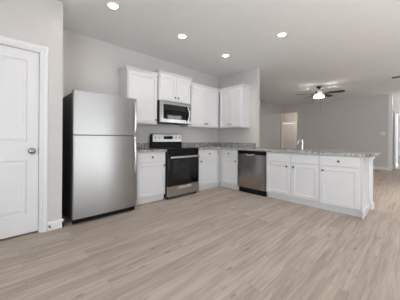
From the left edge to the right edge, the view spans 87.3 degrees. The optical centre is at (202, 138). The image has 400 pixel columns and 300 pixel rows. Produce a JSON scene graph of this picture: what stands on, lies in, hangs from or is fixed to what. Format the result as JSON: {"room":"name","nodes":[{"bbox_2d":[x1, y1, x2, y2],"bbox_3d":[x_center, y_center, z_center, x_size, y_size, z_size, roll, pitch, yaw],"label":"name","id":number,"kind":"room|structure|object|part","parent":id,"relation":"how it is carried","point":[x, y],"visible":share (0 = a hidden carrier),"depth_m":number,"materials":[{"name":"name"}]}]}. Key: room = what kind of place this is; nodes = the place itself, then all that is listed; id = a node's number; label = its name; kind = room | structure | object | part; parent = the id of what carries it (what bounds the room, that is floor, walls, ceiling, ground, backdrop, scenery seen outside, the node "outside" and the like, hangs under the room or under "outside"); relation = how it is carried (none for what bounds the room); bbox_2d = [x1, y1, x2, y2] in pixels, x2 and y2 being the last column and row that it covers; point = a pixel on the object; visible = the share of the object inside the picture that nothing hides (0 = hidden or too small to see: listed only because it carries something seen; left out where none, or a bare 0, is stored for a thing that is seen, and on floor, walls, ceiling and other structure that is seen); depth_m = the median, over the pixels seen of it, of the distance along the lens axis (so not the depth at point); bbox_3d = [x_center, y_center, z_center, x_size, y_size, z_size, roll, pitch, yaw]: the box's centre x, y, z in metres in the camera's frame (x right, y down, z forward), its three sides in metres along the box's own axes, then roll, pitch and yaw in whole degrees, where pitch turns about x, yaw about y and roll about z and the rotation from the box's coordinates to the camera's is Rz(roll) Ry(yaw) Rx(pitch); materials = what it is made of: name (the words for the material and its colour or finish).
{"room":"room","nodes":[
{"label":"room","id":0,"kind":"room"},
{"bbox_2d":[0,0,62,221],"bbox_3d":[-2.825,-0.296,2.036,2.350,2.775,0.710,0,0,-44],"label":"wall","id":1,"kind":"structure","parent":0,"point":[39,22],"depth_m":2.52,"materials":[{"name":"beige paint"}]},
{"bbox_2d":[0,44,38,238],"bbox_3d":[-2.175,0.038,2.179,0.756,2.074,0.110,0,0,-44],"label":"door","id":2,"kind":"structure","parent":1,"relation":"in","point":[19,68],"depth_m":2.33,"materials":[{"name":"white paint"}]},
{"bbox_3d":[-1.937,0.143,2.386,0.068,0.068,0.074,0,0,-44],"label":"knob","id":3,"kind":"part","parent":2,"relation":"part of","materials":[{"name":"silver metal"}]},
{"bbox_2d":[0,35,47,232],"bbox_3d":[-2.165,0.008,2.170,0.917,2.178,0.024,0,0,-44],"label":"trim","id":4,"kind":"structure","parent":1,"relation":"attached to","point":[44,50],"depth_m":2.46,"materials":[{"name":"white paint"}]},
{"bbox_2d":[47,219,63,230],"bbox_3d":[-1.786,1.047,2.552,0.162,0.105,0.017,0,0,-44],"label":"baseboard","id":5,"kind":"structure","parent":1,"relation":"attached to","point":[55,224],"depth_m":2.54,"materials":[{"name":"white paint"}]},
{"bbox_2d":[63,29,217,147],"bbox_3d":[-0.995,-0.282,4.404,3.820,2.775,0.120,0,0,-44],"label":"wall","id":6,"kind":"structure","parent":0,"point":[90,64],"depth_m":3.71,"materials":[{"name":"beige paint"}]},
{"bbox_2d":[117,65,158,124],"bbox_3d":[-1.186,-0.756,3.876,0.642,0.976,0.361,0,0,-44],"label":"upper cabinet","id":7,"kind":"object","parent":6,"relation":"attached to","point":[137,83],"visible":0.94,"depth_m":3.78,"materials":[{"name":"white paint"}]},
{"bbox_3d":[-1.185,-1.213,3.878,0.642,0.062,0.356,0,0,-44],"label":"crown moulding","id":8,"kind":"part","parent":7,"relation":"part of","materials":[{"name":"white paint"}]},
{"bbox_3d":[-1.072,-0.726,3.791,0.569,0.894,0.020,0,0,-44],"label":"door","id":9,"kind":"part","parent":7,"relation":"part of","materials":[{"name":"white paint"}]},
{"bbox_2d":[137,143,148,147],"bbox_3d":[-1.285,0.138,4.025,0.582,0.102,0.020,0,0,-44],"label":"backsplash","id":10,"kind":"structure","parent":6,"relation":"attached to","point":[139,145],"depth_m":4.13,"materials":[{"name":"stone"}]},
{"bbox_2d":[153,69,192,103],"bbox_3d":[-0.653,-1.016,4.351,0.864,0.558,0.424,0,0,-44],"label":"upper cabinet","id":11,"kind":"object","parent":6,"relation":"attached to","point":[173,87],"visible":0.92,"depth_m":4.17,"materials":[{"name":"white paint"}]},
{"bbox_3d":[-0.668,-0.987,4.096,0.369,0.476,0.020,0,0,-44],"label":"door","id":12,"kind":"part","parent":11,"relation":"part of","materials":[{"name":"white paint"}]},
{"bbox_3d":[-0.653,-1.264,4.353,0.864,0.062,0.419,0,0,-44],"label":"crown moulding","id":13,"kind":"part","parent":11,"relation":"part of","materials":[{"name":"white paint"}]},
{"bbox_2d":[157,100,190,124],"bbox_3d":[-0.640,-0.518,4.334,0.764,0.425,0.469,0,0,-44],"label":"microwave","id":14,"kind":"object","parent":11,"relation":"attached to","point":[168,112],"visible":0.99,"depth_m":4.17,"materials":[{"name":"silver metal"}]},
{"bbox_3d":[-0.514,-0.520,4.238,0.679,0.281,0.030,0,0,-44],"label":"door glass","id":15,"kind":"part","parent":14,"relation":"part of","materials":[{"name":"black glass"}]},
{"bbox_3d":[-0.398,-0.985,4.360,0.369,0.476,0.020,0,0,-44],"label":"door","id":16,"kind":"part","parent":11,"relation":"part of","materials":[{"name":"white paint"}]},
{"bbox_2d":[179,81,218,128],"bbox_3d":[-0.040,-0.748,4.996,1.004,0.976,0.361,0,0,-44],"label":"upper cabinet","id":17,"kind":"object","parent":6,"relation":"attached to","point":[204,99],"visible":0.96,"depth_m":4.87,"materials":[{"name":"white paint"}]},
{"bbox_3d":[-0.093,-0.719,4.748,0.460,0.894,0.020,0,0,-44],"label":"door","id":18,"kind":"part","parent":17,"relation":"part of","materials":[{"name":"white paint"}]},
{"bbox_3d":[0.068,-1.204,4.887,1.000,0.062,0.049,0,0,-44],"label":"crown moulding","id":19,"kind":"part","parent":17,"relation":"part of","materials":[{"name":"white paint"}]},
{"bbox_3d":[0.230,-0.717,5.063,0.427,0.894,0.020,0,0,-44],"label":"door","id":20,"kind":"part","parent":17,"relation":"part of","materials":[{"name":"white paint"}]},
{"bbox_2d":[182,142,255,146],"bbox_3d":[0.354,0.150,4.810,1.320,0.102,1.188,0,0,-44],"label":"backsplash","id":21,"kind":"structure","parent":6,"relation":"attached to","point":[190,144],"depth_m":5.19,"materials":[{"name":"stone"}]},
{"bbox_2d":[0,168,399,299],"bbox_3d":[2.979,1.185,5.228,15.370,0.100,10.270,0,0,-44],"label":"floor","id":22,"kind":"structure","parent":0,"point":[215,243],"depth_m":2.04,"materials":[{"name":"wood"}]},
{"bbox_2d":[62,89,136,223],"bbox_3d":[-1.547,0.239,3.162,0.858,1.724,0.791,0,0,-44],"label":"refrigerator","id":23,"kind":"object","parent":22,"relation":"on","point":[99,145],"visible":0.98,"depth_m":2.87,"materials":[{"name":"silver metal"}]},
{"bbox_3d":[-1.341,0.495,2.949,0.858,1.065,0.079,0,0,-44],"label":"door","id":24,"kind":"part","parent":23,"relation":"part of","materials":[{"name":"silver metal"}]},
{"bbox_3d":[-1.335,-0.329,2.949,0.858,0.560,0.079,0,0,-44],"label":"freezer door","id":25,"kind":"part","parent":23,"relation":"part of","materials":[{"name":"silver metal"}]},
{"bbox_3d":[-1.019,-0.309,3.175,0.040,0.509,0.077,0,0,-44],"label":"handle","id":26,"kind":"part","parent":23,"relation":"part of","materials":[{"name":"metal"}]},
{"bbox_3d":[-1.023,0.243,3.175,0.040,0.541,0.077,0,0,-44],"label":"handle","id":27,"kind":"part","parent":23,"relation":"part of","materials":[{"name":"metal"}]},
{"bbox_2d":[136,151,164,204],"bbox_3d":[-1.069,0.667,3.802,0.572,0.876,0.636,0,0,-44],"label":"base cabinet","id":28,"kind":"object","parent":22,"relation":"on","point":[150,166],"visible":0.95,"depth_m":3.59,"materials":[{"name":"white paint"}]},
{"bbox_3d":[-0.875,0.702,3.603,0.544,0.572,0.020,0,0,-44],"label":"door","id":29,"kind":"part","parent":28,"relation":"part of","materials":[{"name":"white paint"}]},
{"bbox_3d":[-0.872,0.321,3.603,0.544,0.154,0.020,0,0,-44],"label":"drawer","id":30,"kind":"part","parent":28,"relation":"part of","materials":[{"name":"white paint"}]},
{"bbox_2d":[137,143,166,152],"bbox_3d":[-1.070,0.159,3.804,0.582,0.140,0.638,0,0,-44],"label":"countertop","id":31,"kind":"structure","parent":28,"relation":"on","point":[141,147],"depth_m":3.73,"materials":[{"name":"stone"}]},
{"bbox_2d":[149,134,199,198],"bbox_3d":[-0.552,0.506,4.237,0.764,1.205,0.706,0,0,-44],"label":"range","id":32,"kind":"object","parent":22,"relation":"on","point":[181,163],"visible":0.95,"depth_m":4.06,"materials":[{"name":"black metal"}]},
{"bbox_3d":[-0.731,-0.011,4.428,0.732,0.157,0.037,0,0,-44],"label":"control panel","id":33,"kind":"part","parent":32,"relation":"part of","materials":[{"name":"silver metal"}]},
{"bbox_2d":[150,147,197,149],"bbox_3d":[-0.575,0.192,4.263,0.764,0.021,0.630,0,0,-44],"label":"cooktop","id":34,"kind":"object","parent":32,"relation":"in","point":[168,148],"depth_m":4.17,"materials":[{"name":"black glass"}]},
{"bbox_3d":[-0.359,0.968,4.036,0.756,0.188,0.036,0,0,-44],"label":"storage drawer","id":35,"kind":"part","parent":32,"relation":"part of","materials":[{"name":"silver metal"}]},
{"bbox_3d":[-0.357,0.590,4.037,0.756,0.551,0.034,0,0,-44],"label":"oven door","id":36,"kind":"part","parent":32,"relation":"part of","materials":[{"name":"black glass"}]},
{"bbox_3d":[-0.324,0.345,4.006,0.704,0.034,0.058,0,0,-44],"label":"handle","id":37,"kind":"part","parent":32,"relation":"part of","materials":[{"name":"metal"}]},
{"bbox_2d":[199,149,219,190],"bbox_3d":[0.161,0.676,5.003,1.316,0.876,0.636,0,0,-44],"label":"base cabinet","id":38,"kind":"object","parent":22,"relation":"on","point":[209,160],"visible":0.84,"depth_m":4.61,"materials":[{"name":"white paint"}]},
{"bbox_3d":[0.121,0.329,4.573,0.626,0.154,0.020,0,0,-44],"label":"drawer","id":39,"kind":"part","parent":38,"relation":"part of","materials":[{"name":"white paint"}]},
{"bbox_3d":[0.118,0.710,4.573,0.626,0.572,0.020,0,0,-44],"label":"door","id":40,"kind":"part","parent":38,"relation":"part of","materials":[{"name":"white paint"}]},
{"bbox_2d":[182,142,379,156],"bbox_3d":[1.186,0.175,4.101,1.520,0.140,3.364,0,0,-44],"label":"countertop","id":41,"kind":"structure","parent":38,"relation":"on","point":[200,145],"depth_m":4.22,"materials":[{"name":"stone"}]},
{"bbox_2d":[220,149,238,189],"bbox_3d":[0.766,0.680,4.865,0.636,0.876,0.552,0,0,-44],"label":"base cabinet","id":42,"kind":"object","parent":22,"relation":"on","point":[228,158],"visible":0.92,"depth_m":4.65,"materials":[{"name":"white paint"}]},
{"bbox_3d":[0.595,0.332,4.644,0.020,0.154,0.455,0,0,-44],"label":"drawer","id":43,"kind":"part","parent":42,"relation":"part of","materials":[{"name":"white paint"}]},
{"bbox_3d":[0.593,0.713,4.644,0.020,0.572,0.455,0,0,-44],"label":"door","id":44,"kind":"part","parent":42,"relation":"part of","materials":[{"name":"white paint"}]},
{"bbox_2d":[238,150,265,196],"bbox_3d":[1.170,0.686,4.419,0.634,0.869,0.632,0,0,-44],"label":"dishwasher","id":45,"kind":"object","parent":22,"relation":"on","point":[251,164],"visible":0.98,"depth_m":4.20,"materials":[{"name":"silver metal"}]},
{"bbox_3d":[1.006,1.065,4.262,0.013,0.107,0.632,0,0,-44],"label":"toe panel","id":46,"kind":"part","parent":45,"relation":"part of","materials":[{"name":"black plastic"}]},
{"bbox_2d":[266,152,319,207],"bbox_3d":[1.738,0.687,3.870,0.636,0.876,0.930,0,0,-44],"label":"base cabinet","id":47,"kind":"object","parent":22,"relation":"on","point":[291,177],"visible":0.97,"depth_m":3.62,"materials":[{"name":"white paint"}]},
{"bbox_3d":[1.381,0.719,3.837,0.020,0.572,0.451,0,0,-44],"label":"door","id":48,"kind":"part","parent":47,"relation":"part of","materials":[{"name":"white paint"}]},
{"bbox_3d":[1.384,0.338,3.837,0.020,0.154,0.451,0,0,-44],"label":"false drawer","id":49,"kind":"part","parent":47,"relation":"part of","materials":[{"name":"white paint"}]},
{"bbox_3d":[1.705,0.721,3.505,0.020,0.572,0.426,0,0,-44],"label":"door","id":50,"kind":"part","parent":47,"relation":"part of","materials":[{"name":"white paint"}]},
{"bbox_3d":[1.708,0.340,3.505,0.020,0.154,0.426,0,0,-44],"label":"false drawer","id":51,"kind":"part","parent":47,"relation":"part of","materials":[{"name":"white paint"}]},
{"bbox_2d":[320,154,369,218],"bbox_3d":[2.260,0.691,3.335,0.636,0.876,0.560,0,0,-44],"label":"base cabinet","id":52,"kind":"object","parent":22,"relation":"on","point":[344,180],"visible":0.91,"depth_m":3.13,"materials":[{"name":"white paint"}]},
{"bbox_3d":[2.051,0.343,3.154,0.020,0.154,0.500,0,0,-44],"label":"drawer","id":53,"kind":"part","parent":52,"relation":"part of","materials":[{"name":"white paint"}]},
{"bbox_3d":[2.048,0.724,3.154,0.020,0.572,0.500,0,0,-44],"label":"door","id":54,"kind":"part","parent":52,"relation":"part of","materials":[{"name":"white paint"}]},
{"bbox_3d":[2.453,0.693,3.158,0.576,0.875,0.014,0,0,-44],"label":"panel","id":55,"kind":"part","parent":52,"relation":"part of","materials":[{"name":"white paint"}]},
{"bbox_3d":[2.452,1.083,3.144,0.592,0.095,0.014,0,0,-44],"label":"moulding","id":56,"kind":"part","parent":52,"relation":"part of","materials":[{"name":"white paint"}]},
{"bbox_2d":[56,0,399,105],"bbox_3d":[3.000,-1.690,5.228,15.370,0.100,10.270,0,0,-44],"label":"ceiling","id":57,"kind":"structure","parent":0,"point":[351,46],"depth_m":3.43,"materials":[{"name":"paint"}]},
{"bbox_2d":[106,1,119,9],"bbox_3d":[-1.125,-1.667,2.639,0.164,0.006,0.164,0,0,-44],"label":"recessed light","id":58,"kind":"object","parent":57,"relation":"in","point":[112,5],"visible":1,"depth_m":2.63,"materials":[{"name":"white paint"}]},
{"bbox_2d":[177,34,186,38],"bbox_3d":[-0.330,-1.661,3.415,0.164,0.006,0.164,0,0,-44],"label":"recessed light","id":59,"kind":"object","parent":57,"relation":"in","point":[181,36],"visible":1,"depth_m":3.41,"materials":[{"name":"white paint"}]},
{"bbox_2d":[277,32,287,36],"bbox_3d":[1.265,-1.649,3.337,0.164,0.006,0.164,0,0,-44],"label":"recessed light","id":60,"kind":"object","parent":57,"relation":"in","point":[281,34],"visible":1,"depth_m":3.32,"materials":[{"name":"white paint"}]},
{"bbox_2d":[296,86,344,98],"bbox_3d":[3.703,-1.248,6.567,1.321,0.774,1.270,0,0,-44],"label":"ceiling fan","id":61,"kind":"object","parent":57,"relation":"hanging from","point":[319,92],"visible":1,"depth_m":6.52,"materials":[{"name":"brown metal"}]},
{"bbox_3d":[3.977,-1.397,6.307,0.138,0.039,0.517,0,0,-44],"label":"blade","id":62,"kind":"part","parent":61,"relation":"part of","materials":[{"name":"brown wood"}]},
{"bbox_2d":[259,101,279,147],"bbox_3d":[1.805,-0.262,8.594,5.800,2.775,0.120,0,0,-44],"label":"wall","id":63,"kind":"structure","parent":0,"point":[269,114],"depth_m":9.80,"materials":[{"name":"beige paint"}]},
{"bbox_2d":[282,112,296,148],"bbox_3d":[5.519,-0.234,12.291,0.120,2.775,2.900,0,0,-44],"label":"wall","id":64,"kind":"structure","parent":0,"point":[286,117],"depth_m":12.50,"materials":[{"name":"paint"}]},
{"bbox_2d":[283,123,294,148],"bbox_3d":[5.200,0.115,12.611,0.036,2.028,0.736,0,0,-44],"label":"door","id":65,"kind":"structure","parent":64,"relation":"in","point":[288,129],"depth_m":12.58,"materials":[{"name":"white paint"}]},
{"bbox_2d":[282,122,295,148],"bbox_3d":[5.150,0.082,12.562,0.024,2.136,0.892,0,0,-44],"label":"trim","id":66,"kind":"structure","parent":64,"relation":"attached to","point":[282,122],"depth_m":12.27,"materials":[{"name":"white paint"}]},
{"bbox_2d":[218,67,372,203],"bbox_3d":[1.241,-0.266,4.935,0.120,2.775,4.325,0,0,-44],"label":"wall","id":67,"kind":"structure","parent":0,"point":[250,77],"depth_m":4.98,"materials":[{"name":"beige paint"}]},
{"bbox_2d":[213,84,251,128],"bbox_3d":[0.656,-0.743,5.192,0.361,0.976,1.050,0,0,-44],"label":"upper cabinet","id":68,"kind":"object","parent":67,"relation":"attached to","point":[234,101],"visible":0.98,"depth_m":4.92,"materials":[{"name":"white paint"}]},
{"bbox_3d":[0.543,-0.714,5.107,0.020,0.894,0.315,0,0,-44],"label":"door","id":69,"kind":"part","parent":68,"relation":"part of","materials":[{"name":"white paint"}]},
{"bbox_3d":[0.777,-1.199,5.075,0.356,0.062,0.716,0,0,-44],"label":"crown moulding","id":70,"kind":"part","parent":68,"relation":"part of","materials":[{"name":"white paint"}]},
{"bbox_3d":[0.770,-0.713,4.874,0.020,0.894,0.319,0,0,-44],"label":"door","id":71,"kind":"part","parent":68,"relation":"part of","materials":[{"name":"white paint"}]},
{"bbox_2d":[370,156,374,209],"bbox_3d":[2.753,0.697,3.389,0.169,0.872,0.050,0,0,-44],"label":"trim","id":72,"kind":"structure","parent":67,"relation":"attached to","point":[371,158],"depth_m":3.34,"materials":[{"name":"white paint"}]},
{"bbox_2d":[280,94,388,166],"bbox_3d":[6.784,-0.225,7.733,0.120,2.775,8.310,0,0,-44],"label":"wall","id":73,"kind":"structure","parent":0,"point":[352,124],"depth_m":8.57,"materials":[{"name":"beige paint"}]},
{"bbox_2d":[373,166,387,169],"bbox_3d":[5.625,1.101,8.811,0.017,0.105,3.250,0,0,-44],"label":"baseboard","id":74,"kind":"structure","parent":73,"relation":"attached to","point":[374,167],"depth_m":7.79,"materials":[{"name":"white paint"}]},
{"bbox_2d":[388,94,392,170],"bbox_3d":[6.857,-0.225,7.657,0.156,2.775,0.100,0,0,-44],"label":"trim","id":75,"kind":"structure","parent":73,"relation":"attached to","point":[390,113],"depth_m":7.61,"materials":[{"name":"white paint"}]},
{"bbox_2d":[392,97,399,165],"bbox_3d":[7.901,-0.217,7.734,0.120,2.775,6.750,0,0,-44],"label":"wall","id":76,"kind":"structure","parent":0,"point":[396,100],"depth_m":8.14,"materials":[{"name":"beige paint"}]},
{"bbox_2d":[394,112,399,168],"bbox_3d":[7.790,0.077,7.742,0.024,2.186,1.047,0,0,-44],"label":"trim","id":77,"kind":"structure","parent":76,"relation":"attached to","point":[396,113],"depth_m":8.09,"materials":[{"name":"white paint"}]},
{"bbox_2d":[397,114,399,167],"bbox_3d":[7.812,0.109,7.767,0.110,2.078,0.880,0,0,-44],"label":"door","id":78,"kind":"structure","parent":76,"relation":"in","point":[398,120],"depth_m":8.07,"materials":[{"name":"white paint"}]}
]}

